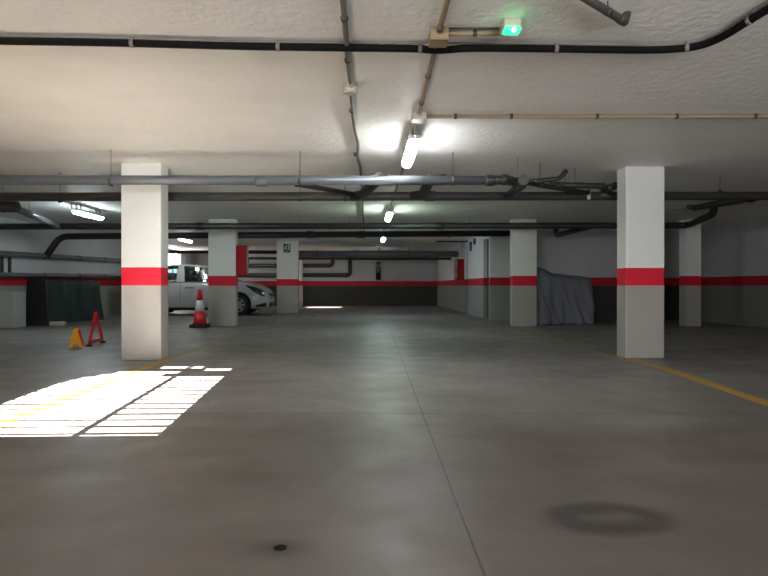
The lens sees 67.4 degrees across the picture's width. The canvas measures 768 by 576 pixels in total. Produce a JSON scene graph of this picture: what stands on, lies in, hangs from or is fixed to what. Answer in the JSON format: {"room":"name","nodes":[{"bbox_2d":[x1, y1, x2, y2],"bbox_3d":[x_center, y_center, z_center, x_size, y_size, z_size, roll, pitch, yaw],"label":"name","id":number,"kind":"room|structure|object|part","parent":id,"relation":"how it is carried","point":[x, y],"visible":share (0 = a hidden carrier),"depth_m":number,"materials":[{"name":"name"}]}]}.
{"room":"parking garage","nodes":[
{"label":"parking garage","id":0,"kind":"room"},
{"bbox_2d":[0,217,192,315],"bbox_3d":[-7.731,-0.313,11.263,0.150,2.227,26.200,0,0,-2],"label":"wall","id":1,"kind":"structure","parent":0,"point":[33,241],"depth_m":14.23,"materials":[{"name":"paint"}]},
{"bbox_2d":[0,257,3,271],"bbox_3d":[-7.638,-0.490,11.515,0.050,0.420,0.040,0,0,-2],"label":"bracket","id":2,"kind":"object","parent":1,"relation":"attached to","point":[1,258],"visible":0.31,"depth_m":11.50,"materials":[{"name":"black metal"}]},
{"bbox_2d":[8,257,11,272],"bbox_3d":[-7.646,-0.491,11.765,0.050,0.420,0.040,0,0,-2],"label":"bracket","id":3,"kind":"object","parent":1,"relation":"attached to","point":[9,258],"visible":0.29,"depth_m":11.75,"materials":[{"name":"black metal"}]},
{"bbox_2d":[0,250,120,262],"bbox_3d":[-7.511,-0.644,9.868,0.196,0.422,16.202,0,0,-2],"label":"drain pipe","id":4,"kind":"object","parent":1,"relation":"attached to","point":[16,254],"visible":0.94,"depth_m":13.25,"materials":[{"name":"grey plastic"}]},
{"bbox_2d":[0,272,120,277],"bbox_3d":[-7.516,-0.232,9.869,0.185,0.317,16.201,0,0,-2],"label":"drain pipe","id":5,"kind":"object","parent":1,"relation":"attached to","point":[2,274],"visible":0.92,"depth_m":13.21,"materials":[{"name":"grey plastic"}]},
{"bbox_2d":[168,254,178,273],"bbox_3d":[-8.061,-0.957,21.981,0.040,0.840,1.450,0,0,-2],"label":"window","id":6,"kind":"structure","parent":1,"relation":"in","point":[172,254],"depth_m":21.96,"materials":[{"name":"white glass"}]},
{"bbox_2d":[193,254,436,305],"bbox_3d":[-2.970,-0.359,24.593,10.500,2.227,0.150,0,0,-2],"label":"wall","id":7,"kind":"structure","parent":0,"point":[402,282],"depth_m":24.58,"materials":[{"name":"paint"}]},
{"bbox_2d":[249,260,334,267],"bbox_3d":[-4.580,-1.163,24.365,4.967,0.619,0.197,0,0,-2],"label":"drain pipe","id":8,"kind":"object","parent":7,"relation":"attached to","point":[328,265],"visible":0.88,"depth_m":24.34,"materials":[{"name":"black plastic"}]},
{"bbox_2d":[238,260,351,276],"bbox_3d":[-4.211,-0.959,24.377,5.704,1.026,0.197,0,0,-2],"label":"drain pipe","id":9,"kind":"object","parent":7,"relation":"attached to","point":[349,273],"visible":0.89,"depth_m":24.35,"materials":[{"name":"black plastic"}]},
{"bbox_2d":[376,262,380,279],"bbox_3d":[-0.236,-0.725,24.516,0.222,0.785,0.172,0,0,-2],"label":"equipment box","id":10,"kind":"object","parent":7,"relation":"attached to","point":[378,268],"visible":1,"depth_m":24.44,"materials":[{"name":"black metal"}]},
{"bbox_2d":[0,306,767,575],"bbox_3d":[-0.009,0.900,11.508,15.600,0.200,26.500,0,0,-2],"label":"floor","id":11,"kind":"structure","parent":0,"point":[355,440],"depth_m":2.89,"materials":[{"name":"concrete"}]},
{"bbox_2d":[0,291,25,327],"bbox_3d":[-7.502,0.429,11.623,0.330,0.740,0.400,0,0,-2],"label":"wall","id":12,"kind":"structure","parent":11,"relation":"on","point":[12,303],"depth_m":11.43,"materials":[{"name":"grey paint"}]},
{"bbox_2d":[26,279,48,325],"bbox_3d":[-7.273,0.307,12.119,0.503,0.986,0.176,0,0,-2],"label":"leaning board","id":13,"kind":"object","parent":11,"relation":"on","point":[37,312],"visible":0.89,"depth_m":12.09,"materials":[{"name":"black wood"}]},
{"bbox_2d":[49,321,65,325],"bbox_3d":[-6.953,0.755,12.261,0.320,0.085,0.130,0,0,-2],"label":"stone block","id":14,"kind":"object","parent":11,"relation":"on","point":[51,323],"visible":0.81,"depth_m":12.20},
{"bbox_2d":[35,278,103,321],"bbox_3d":[-7.334,0.287,13.477,0.238,1.013,1.938,0,0,13],"label":"tarpaulin","id":15,"kind":"object","parent":11,"relation":"on","point":[68,300],"visible":0.9,"depth_m":13.50,"materials":[{"name":"fabric"}]},
{"bbox_2d":[69,328,84,347],"bbox_3d":[-4.187,0.676,7.850,0.170,0.268,0.336,0,0,-22],"label":"sign","id":16,"kind":"object","parent":11,"relation":"on","point":[76,339],"visible":1,"depth_m":7.74,"materials":[{"name":"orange plastic"}]},
{"bbox_2d":[86,312,105,346],"bbox_3d":[-4.132,0.575,8.264,0.070,0.472,0.571,0,0,-6],"label":"warning triangle","id":17,"kind":"object","parent":11,"relation":"on","point":[96,317],"visible":1,"depth_m":8.21,"materials":[{"name":"red plastic"}]},
{"bbox_2d":[0,323,265,427],"bbox_3d":[-2.425,0.819,5.780,0.161,0.002,14.702,0,0,-2],"label":"yellow line","id":18,"kind":"object","parent":11,"relation":"on","point":[25,414],"visible":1,"depth_m":4.75,"materials":[{"name":"paint"}]},
{"bbox_2d":[121,163,167,359],"bbox_3d":[-2.745,-0.297,6.622,0.446,2.227,0.250,0,0,-2],"label":"concrete column","id":19,"kind":"structure","parent":11,"relation":"on","point":[144,208],"depth_m":6.50,"materials":[{"name":"paint"}]},
{"bbox_2d":[189,289,209,327],"bbox_3d":[-3.731,0.412,11.671,0.350,0.775,0.350,0,0,-6],"label":"traffic cone","id":20,"kind":"object","parent":11,"relation":"on","point":[199,321],"visible":1,"depth_m":11.59,"materials":[{"name":"red plastic"}]},
{"bbox_2d":[168,265,274,315],"bbox_3d":[-5.307,0.046,17.043,4.015,1.468,2.060,0,0,-2],"label":"parked car","id":21,"kind":"object","parent":11,"relation":"on","point":[182,293],"visible":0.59,"depth_m":16.27,"materials":[{"name":"grey paint"}]},
{"bbox_3d":[-5.375,0.583,16.247,1.730,0.078,0.101,0,0,-2],"label":"sill","id":22,"kind":"part","parent":21,"relation":"part of","materials":[{"name":"black"}]},
{"bbox_3d":[-5.412,-0.108,16.679,0.818,0.880,0.480,0,0,-2],"label":"seat","id":23,"kind":"part","parent":21,"relation":"part of","materials":[{"name":"black fabric"}]},
{"bbox_3d":[-5.435,-0.111,17.398,0.818,0.880,0.480,0,0,-2],"label":"seat","id":24,"kind":"part","parent":21,"relation":"part of","materials":[{"name":"black fabric"}]},
{"bbox_2d":[256,303,265,306],"bbox_3d":[-3.490,0.476,16.386,0.317,0.116,0.064,0,0,-32],"label":"fog lamp","id":25,"kind":"object","parent":21,"relation":"attached to","point":[257,304],"depth_m":16.36,"materials":[{"name":"black plastic"}]},
{"bbox_2d":[208,219,237,326],"bbox_3d":[-3.360,-0.316,12.035,0.565,2.227,0.210,0,0,-2],"label":"concrete column","id":26,"kind":"structure","parent":11,"relation":"on","point":[222,243],"depth_m":11.93,"materials":[{"name":"paint"}]},
{"bbox_2d":[236,246,248,275],"bbox_3d":[-2.954,-0.572,12.052,0.257,0.620,0.180,0,0,-2],"label":"upper cabinet","id":27,"kind":"object","parent":26,"relation":"attached to","point":[242,252],"visible":1,"depth_m":11.96,"materials":[{"name":"red metal"}]},
{"bbox_3d":[-2.858,-0.572,12.055,0.024,0.560,0.120,0,0,-2],"label":"door","id":28,"kind":"part","parent":27,"relation":"part of","materials":[{"name":"silver metal"}]},
{"bbox_2d":[274,544,286,550],"bbox_3d":[-0.333,0.833,1.848,0.042,0.001,0.042,0,0,-2],"label":"floor drain","id":29,"kind":"object","parent":11,"relation":"on","point":[281,547],"visible":1,"depth_m":1.85,"materials":[{"name":"black metal"}]},
{"bbox_2d":[277,241,298,312],"bbox_3d":[-2.968,-0.336,17.790,0.650,2.227,0.250,0,0,-2],"label":"concrete column","id":30,"kind":"structure","parent":11,"relation":"on","point":[287,263],"depth_m":17.66,"materials":[{"name":"paint"}]},
{"bbox_2d":[283,244,289,252],"bbox_3d":[-2.974,-1.220,17.653,0.210,0.270,0.018,0,0,-2],"label":"exit sign","id":31,"kind":"object","parent":30,"relation":"attached to","point":[286,246],"visible":1,"depth_m":17.65,"materials":[{"name":"black"}]},
{"bbox_2d":[299,260,302,306],"bbox_3d":[-3.616,-0.355,23.347,0.630,2.227,0.300,0,0,-2],"label":"concrete column","id":32,"kind":"structure","parent":11,"relation":"on","point":[300,261],"depth_m":23.21,"materials":[{"name":"paint"}]},
{"bbox_2d":[510,219,536,325],"bbox_3d":[2.913,-0.316,12.046,0.515,2.227,0.200,0,0,-2],"label":"concrete column","id":33,"kind":"structure","parent":11,"relation":"on","point":[523,242],"depth_m":11.95,"materials":[{"name":"paint"}]},
{"bbox_2d":[537,267,594,323],"bbox_3d":[3.853,0.144,13.077,1.719,1.300,1.032,0,0,-2],"label":"tarpaulin","id":34,"kind":"object","parent":11,"relation":"on","point":[565,299],"visible":0.82,"depth_m":12.76,"materials":[{"name":"grey fabric"}]},
{"bbox_2d":[490,321,767,405],"bbox_3d":[2.728,0.818,6.138,0.336,0.002,15.107,0,0,0],"label":"yellow line","id":35,"kind":"object","parent":11,"relation":"on","point":[731,391],"visible":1,"depth_m":5.58,"materials":[{"name":"paint"}]},
{"bbox_2d":[617,166,663,357],"bbox_3d":[3.026,-0.297,6.802,0.455,2.227,0.250,0,0,-2],"label":"concrete column","id":36,"kind":"structure","parent":11,"relation":"on","point":[640,189],"depth_m":6.68,"materials":[{"name":"paint"}]},
{"bbox_2d":[679,219,700,325],"bbox_3d":[6.418,-0.316,12.080,0.335,2.227,0.250,0,0,-2],"label":"concrete column","id":37,"kind":"structure","parent":11,"relation":"on","point":[689,238],"depth_m":11.96,"materials":[{"name":"paint"}]},
{"bbox_2d":[0,0,767,250],"bbox_3d":[-0.009,-1.552,11.500,15.600,0.250,26.500,0,0,-2],"label":"ceiling","id":38,"kind":"structure","parent":0,"point":[65,110],"depth_m":4.35,"materials":[{"name":"paint"}]},
{"bbox_2d":[0,201,20,212],"bbox_3d":[-6.275,-1.226,7.904,2.450,0.376,0.159,0,0,-2],"label":"drain pipe","id":39,"kind":"object","parent":38,"relation":"hanging from","point":[5,206],"visible":0.91,"depth_m":7.89,"materials":[{"name":"black plastic"}]},
{"bbox_2d":[16,207,60,228],"bbox_3d":[-5.710,-1.253,9.522,0.116,0.334,3.147,0,0,-19],"label":"drain pipe","id":40,"kind":"object","parent":38,"relation":"hanging from","point":[25,212],"visible":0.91,"depth_m":9.38,"materials":[{"name":"grey plastic"}]},
{"bbox_2d":[70,202,104,219],"bbox_3d":[-5.176,-1.329,10.034,0.110,0.185,1.129,0,0,-2],"label":"lamp","id":41,"kind":"object","parent":38,"relation":"hanging from","point":[76,210],"visible":1,"depth_m":9.95,"materials":[{"name":"grey plastic"}]},
{"bbox_2d":[72,211,103,219],"bbox_3d":[-5.178,-1.265,10.099,0.100,0.055,0.970,0,0,-2],"label":"diffuser","id":42,"kind":"object","parent":41,"relation":"attached to","point":[88,214],"depth_m":10.05,"materials":[{"name":"white plastic"}]},
{"bbox_2d":[178,239,192,242],"bbox_3d":[-5.412,-1.349,15.649,0.110,0.185,1.129,0,0,-2],"label":"lamp","id":43,"kind":"object","parent":38,"relation":"hanging from","point":[184,240],"visible":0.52,"depth_m":15.71,"materials":[{"name":"grey plastic"}]},
{"bbox_2d":[0,175,486,185],"bbox_3d":[-3.166,-1.217,5.850,8.538,0.382,0.111,0,0,-2],"label":"drain pipe","id":44,"kind":"object","parent":38,"relation":"hanging from","point":[111,180],"visible":0.99,"depth_m":5.86,"materials":[{"name":"grey plastic"}]},
{"bbox_2d":[485,174,526,199],"bbox_3d":[1.443,-1.127,6.502,0.393,0.130,1.348,0,0,21],"label":"drain pipe","id":45,"kind":"object","parent":44,"relation":"attached to","point":[503,179],"visible":0.77,"depth_m":5.98,"materials":[{"name":"black plastic"}]},
{"bbox_2d":[528,169,567,183],"bbox_3d":[1.796,-1.219,6.305,0.448,0.170,0.060,0,0,-2],"label":"drain pipe","id":46,"kind":"object","parent":45,"relation":"attached to","point":[562,175],"visible":0.97,"depth_m":6.29,"materials":[{"name":"black plastic"}]},
{"bbox_2d":[168,246,374,253],"bbox_3d":[-2.730,-1.323,20.120,10.300,0.268,0.127,0,0,-2],"label":"drain pipe","id":47,"kind":"object","parent":38,"relation":"hanging from","point":[169,251],"visible":0.2,"depth_m":19.98,"materials":[{"name":"black plastic"}]},
{"bbox_2d":[45,230,509,257],"bbox_3d":[-2.239,-1.051,13.165,10.817,0.763,0.302,0,0,-2],"label":"drain pipe","id":48,"kind":"object","parent":38,"relation":"hanging from","point":[465,233],"visible":0.81,"depth_m":13.19,"materials":[{"name":"black plastic"}]},
{"bbox_2d":[249,257,450,259],"bbox_3d":[-1.568,-1.232,20.557,7.950,0.454,0.095,0,0,-2],"label":"drain pipe","id":49,"kind":"object","parent":38,"relation":"hanging from","point":[250,258],"visible":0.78,"depth_m":20.55,"materials":[{"name":"black plastic"}]},
{"bbox_2d":[343,81,357,95],"bbox_3d":[-0.229,-1.368,3.960,0.104,0.068,0.172,0,0,-2],"label":"junction box","id":50,"kind":"object","parent":38,"relation":"attached to","point":[349,90],"visible":0.95,"depth_m":3.92,"materials":[{"name":"beige plastic"}]},
{"bbox_3d":[-0.229,-1.341,3.960,0.104,0.014,0.104,0,0,-2],"label":"lid","id":51,"kind":"part","parent":50,"relation":"part of","materials":[{"name":"beige plastic"}]},
{"bbox_2d":[340,0,364,239],"bbox_3d":[-0.325,-1.394,7.739,0.080,0.039,18.500,0,0,-2],"label":"conduit","id":52,"kind":"object","parent":38,"relation":"attached to","point":[344,17],"visible":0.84,"depth_m":3.65,"materials":[{"name":"grey"}]},
{"bbox_2d":[0,207,717,229],"bbox_3d":[-0.722,-1.278,10.608,13.721,0.310,1.584,0,0,-2],"label":"drain pipe","id":53,"kind":"object","parent":38,"relation":"hanging from","point":[712,213],"visible":0.92,"depth_m":11.26,"materials":[{"name":"black plastic"}]},
{"bbox_2d":[299,250,458,257],"bbox_3d":[-0.269,-1.228,18.997,5.450,0.452,0.244,0,0,-2],"label":"drain pipe","id":54,"kind":"object","parent":38,"relation":"hanging from","point":[355,253],"visible":0.94,"depth_m":18.91,"materials":[{"name":"grey plastic"}]},
{"bbox_2d":[0,4,767,53],"bbox_3d":[-0.110,-1.369,3.167,4.567,0.058,0.975,0,0,11],"label":"pipe","id":55,"kind":"object","parent":38,"relation":"attached to","point":[751,18],"visible":0.98,"depth_m":3.25,"materials":[{"name":"black plastic"}]},
{"bbox_2d":[0,190,767,202],"bbox_3d":[0.127,-1.222,7.123,15.201,0.380,0.125,0,0,-2],"label":"drain pipe","id":56,"kind":"object","parent":38,"relation":"hanging from","point":[60,197],"visible":0.77,"depth_m":7.07,"materials":[{"name":"grey plastic"}]},
{"bbox_2d":[350,172,392,200],"bbox_3d":[-0.171,-1.151,6.554,0.197,0.163,1.246,0,0,-19],"label":"drain pipe","id":57,"kind":"object","parent":56,"relation":"attached to","point":[366,190],"visible":0.6,"depth_m":6.60,"materials":[{"name":"black plastic"}]},
{"bbox_2d":[295,185,353,195],"bbox_3d":[-0.660,-1.132,6.590,0.118,0.067,0.889,0,0,42],"label":"drain pipe","id":58,"kind":"object","parent":57,"relation":"attached to","point":[315,187],"visible":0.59,"depth_m":6.57,"materials":[{"name":"black plastic"}]},
{"bbox_2d":[410,172,445,200],"bbox_3d":[0.475,-1.157,6.575,0.226,0.160,1.208,0,0,-9],"label":"drain pipe","id":59,"kind":"object","parent":56,"relation":"attached to","point":[421,194],"visible":0.59,"depth_m":6.66,"materials":[{"name":"black plastic"}]},
{"bbox_2d":[586,189,590,199],"bbox_3d":[2.537,-1.163,7.197,0.040,0.130,0.124,0,0,-2],"label":"strap","id":60,"kind":"object","parent":56,"relation":"attached to","point":[588,196],"visible":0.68,"depth_m":7.13,"materials":[{"name":"beige plastic"}]},
{"bbox_2d":[0,0,767,45],"bbox_3d":[-0.124,-1.390,3.185,4.561,0.012,0.987,0,0,12],"label":"cable","id":61,"kind":"object","parent":38,"relation":"attached to","point":[765,2],"visible":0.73,"depth_m":3.26,"materials":[{"name":"brown plastic"}]},
{"bbox_2d":[385,206,392,221],"bbox_3d":[0.088,-1.331,10.299,0.110,0.185,1.129,0,0,-2],"label":"lamp","id":62,"kind":"object","parent":38,"relation":"hanging from","point":[389,213],"visible":0.99,"depth_m":9.98,"materials":[{"name":"grey plastic"}]},
{"bbox_2d":[385,213,392,221],"bbox_3d":[0.086,-1.266,10.363,0.100,0.055,0.970,0,0,-2],"label":"diffuser","id":63,"kind":"object","parent":62,"relation":"attached to","point":[388,216],"depth_m":10.15,"materials":[{"name":"white plastic"}]},
{"bbox_2d":[401,123,420,167],"bbox_3d":[0.249,-1.313,5.361,0.110,0.185,1.129,0,0,-2],"label":"lamp","id":64,"kind":"object","parent":38,"relation":"hanging from","point":[413,141],"visible":0.98,"depth_m":5.09,"materials":[{"name":"grey plastic"}]},
{"bbox_2d":[402,140,419,167],"bbox_3d":[0.247,-1.248,5.426,0.100,0.055,0.970,0,0,-2],"label":"diffuser","id":65,"kind":"object","parent":64,"relation":"attached to","point":[411,147],"depth_m":5.27,"materials":[{"name":"white plastic"}]},
{"bbox_2d":[383,0,449,230],"bbox_3d":[0.190,-1.393,7.255,0.062,0.039,17.500,0,0,-2],"label":"conduit","id":66,"kind":"object","parent":38,"relation":"attached to","point":[440,27],"visible":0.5,"depth_m":3.60,"materials":[{"name":"brown"}]},
{"bbox_2d":[411,111,426,122],"bbox_3d":[0.281,-1.372,4.626,0.114,0.064,0.192,0,0,-2],"label":"junction box","id":67,"kind":"object","parent":38,"relation":"attached to","point":[420,118],"visible":0.94,"depth_m":4.57,"materials":[{"name":"beige plastic"}]},
{"bbox_3d":[0.281,-1.346,4.626,0.114,0.012,0.125,0,0,-2],"label":"lid","id":68,"kind":"part","parent":67,"relation":"part of","materials":[{"name":"beige plastic"}]},
{"bbox_2d":[428,25,448,47],"bbox_3d":[0.297,-1.365,3.136,0.104,0.069,0.182,0,0,-2],"label":"junction box","id":69,"kind":"object","parent":38,"relation":"attached to","point":[436,39],"visible":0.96,"depth_m":3.08,"materials":[{"name":"brown plastic"}]},
{"bbox_3d":[0.297,-1.336,3.136,0.104,0.012,0.114,0,0,-2],"label":"lid","id":70,"kind":"part","parent":69,"relation":"part of","materials":[{"name":"brown plastic"}]},
{"bbox_2d":[436,241,467,241],"bbox_3d":[2.037,-1.409,17.267,0.950,0.076,0.047,0,0,-2],"label":"drain pipe","id":71,"kind":"object","parent":38,"relation":"hanging from","point":[436,241],"visible":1,"depth_m":17.25,"materials":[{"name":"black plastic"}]},
{"bbox_2d":[449,28,499,28],"bbox_3d":[0.487,-1.392,3.087,0.327,0.008,0.008,0,0,0],"label":"electrical cable","id":72,"kind":"object","parent":38,"relation":"attached to","point":[449,28],"visible":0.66,"depth_m":3.08,"materials":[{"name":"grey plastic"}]},
{"bbox_2d":[449,29,503,36],"bbox_3d":[0.471,-1.380,3.118,0.358,0.036,0.034,0,0,0],"label":"conduit","id":73,"kind":"object","parent":38,"relation":"attached to","point":[474,33],"visible":0.76,"depth_m":3.11,"materials":[{"name":"brown"}]},
{"bbox_2d":[500,18,520,34],"bbox_3d":[0.666,-1.360,3.027,0.090,0.075,0.126,0,0,-2],"label":"emergency light","id":74,"kind":"object","parent":38,"relation":"attached to","point":[509,26],"visible":1,"depth_m":2.98,"materials":[{"name":"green plastic"}]},
{"bbox_2d":[512,158,528,189],"bbox_3d":[1.447,-1.236,6.124,0.116,0.345,0.300,0,0,-2],"label":"drain pipe","id":75,"kind":"object","parent":38,"relation":"hanging from","point":[523,180],"visible":0.93,"depth_m":5.98,"materials":[{"name":"grey plastic"}]},
{"bbox_2d":[527,183,589,194],"bbox_3d":[2.057,-1.267,6.729,1.232,0.287,0.135,0,0,-37],"label":"drain pipe","id":76,"kind":"object","parent":38,"relation":"hanging from","point":[544,185],"visible":0.66,"depth_m":6.70,"materials":[{"name":"black plastic"}]},
{"bbox_2d":[554,229,589,236],"bbox_3d":[4.060,-1.300,12.431,0.109,0.262,1.908,0,0,-5],"label":"drain pipe","id":77,"kind":"object","parent":38,"relation":"hanging from","point":[569,231],"visible":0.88,"depth_m":12.62,"materials":[{"name":"black plastic"}]},
{"bbox_2d":[547,182,613,194],"bbox_3d":[2.442,-1.271,6.879,1.060,0.281,0.297,0,0,-26],"label":"drain pipe","id":78,"kind":"object","parent":38,"relation":"hanging from","point":[599,185],"visible":0.93,"depth_m":6.78,"materials":[{"name":"black plastic"}]},
{"bbox_2d":[603,182,616,192],"bbox_3d":[2.880,-1.235,7.076,0.427,0.138,0.112,0,0,-16],"label":"drain pipe","id":79,"kind":"object","parent":78,"relation":"attached to","point":[613,186],"visible":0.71,"depth_m":7.00,"materials":[{"name":"black plastic"}]},
{"bbox_2d":[426,114,767,118],"bbox_3d":[4.073,-1.383,4.639,7.533,0.040,0.043,0,0,0],"label":"conduit","id":80,"kind":"object","parent":38,"relation":"attached to","point":[455,116],"visible":0.94,"depth_m":4.63,"materials":[{"name":"brown"}]},
{"bbox_2d":[580,0,630,25],"bbox_3d":[0.999,-1.363,2.725,0.654,0.082,0.046,0,0,-40],"label":"drain pipe","id":81,"kind":"object","parent":38,"relation":"hanging from","point":[623,19],"visible":1,"depth_m":2.79,"materials":[{"name":"grey plastic"}]},
{"bbox_2d":[666,201,767,211],"bbox_3d":[6.404,-1.399,9.044,0.022,0.021,3.855,0,0,-41],"label":"conduit","id":82,"kind":"object","parent":38,"relation":"attached to","point":[758,201],"visible":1,"depth_m":9.60,"materials":[{"name":"brown"}]},
{"bbox_2d":[686,191,767,210],"bbox_3d":[5.143,-1.306,8.621,0.173,0.311,2.623,0,0,6],"label":"drain pipe","id":83,"kind":"object","parent":38,"relation":"hanging from","point":[719,203],"visible":0.72,"depth_m":8.91,"materials":[{"name":"black plastic"}]},
{"bbox_2d":[437,236,509,319],"bbox_3d":[2.819,-0.341,19.445,0.750,2.227,10.502,0,0,-2],"label":"wall","id":84,"kind":"structure","parent":0,"point":[468,295],"depth_m":15.49,"materials":[{"name":"paint"}]},
{"bbox_2d":[454,259,463,279],"bbox_3d":[2.359,-0.584,18.181,0.255,0.640,0.600,0,0,-2],"label":"upper cabinet","id":85,"kind":"object","parent":84,"relation":"attached to","point":[458,263],"visible":1,"depth_m":17.88,"materials":[{"name":"red metal"}]},
{"bbox_3d":[2.263,-0.584,18.178,0.024,0.580,0.540,0,0,-2],"label":"door","id":86,"kind":"part","parent":85,"relation":"part of","materials":[{"name":"silver metal"}]},
{"bbox_2d":[487,240,488,317],"bbox_3d":[2.709,-0.226,14.656,0.109,2.030,0.630,0,0,-2],"label":"door","id":87,"kind":"structure","parent":84,"relation":"in","point":[487,240],"depth_m":14.93,"materials":[{"name":"grey metal"}]},
{"bbox_2d":[537,230,678,319],"bbox_3d":[5.529,-0.324,14.354,4.350,2.227,0.150,0,0,-2],"label":"wall","id":88,"kind":"structure","parent":0,"point":[592,254],"depth_m":14.27,"materials":[{"name":"paint"}]},
{"bbox_2d":[701,216,767,327],"bbox_3d":[7.876,-0.296,6.498,0.150,2.227,15.700,0,0,-2],"label":"wall","id":89,"kind":"structure","parent":0,"point":[734,255],"depth_m":12.48,"materials":[{"name":"paint"}]}
]}

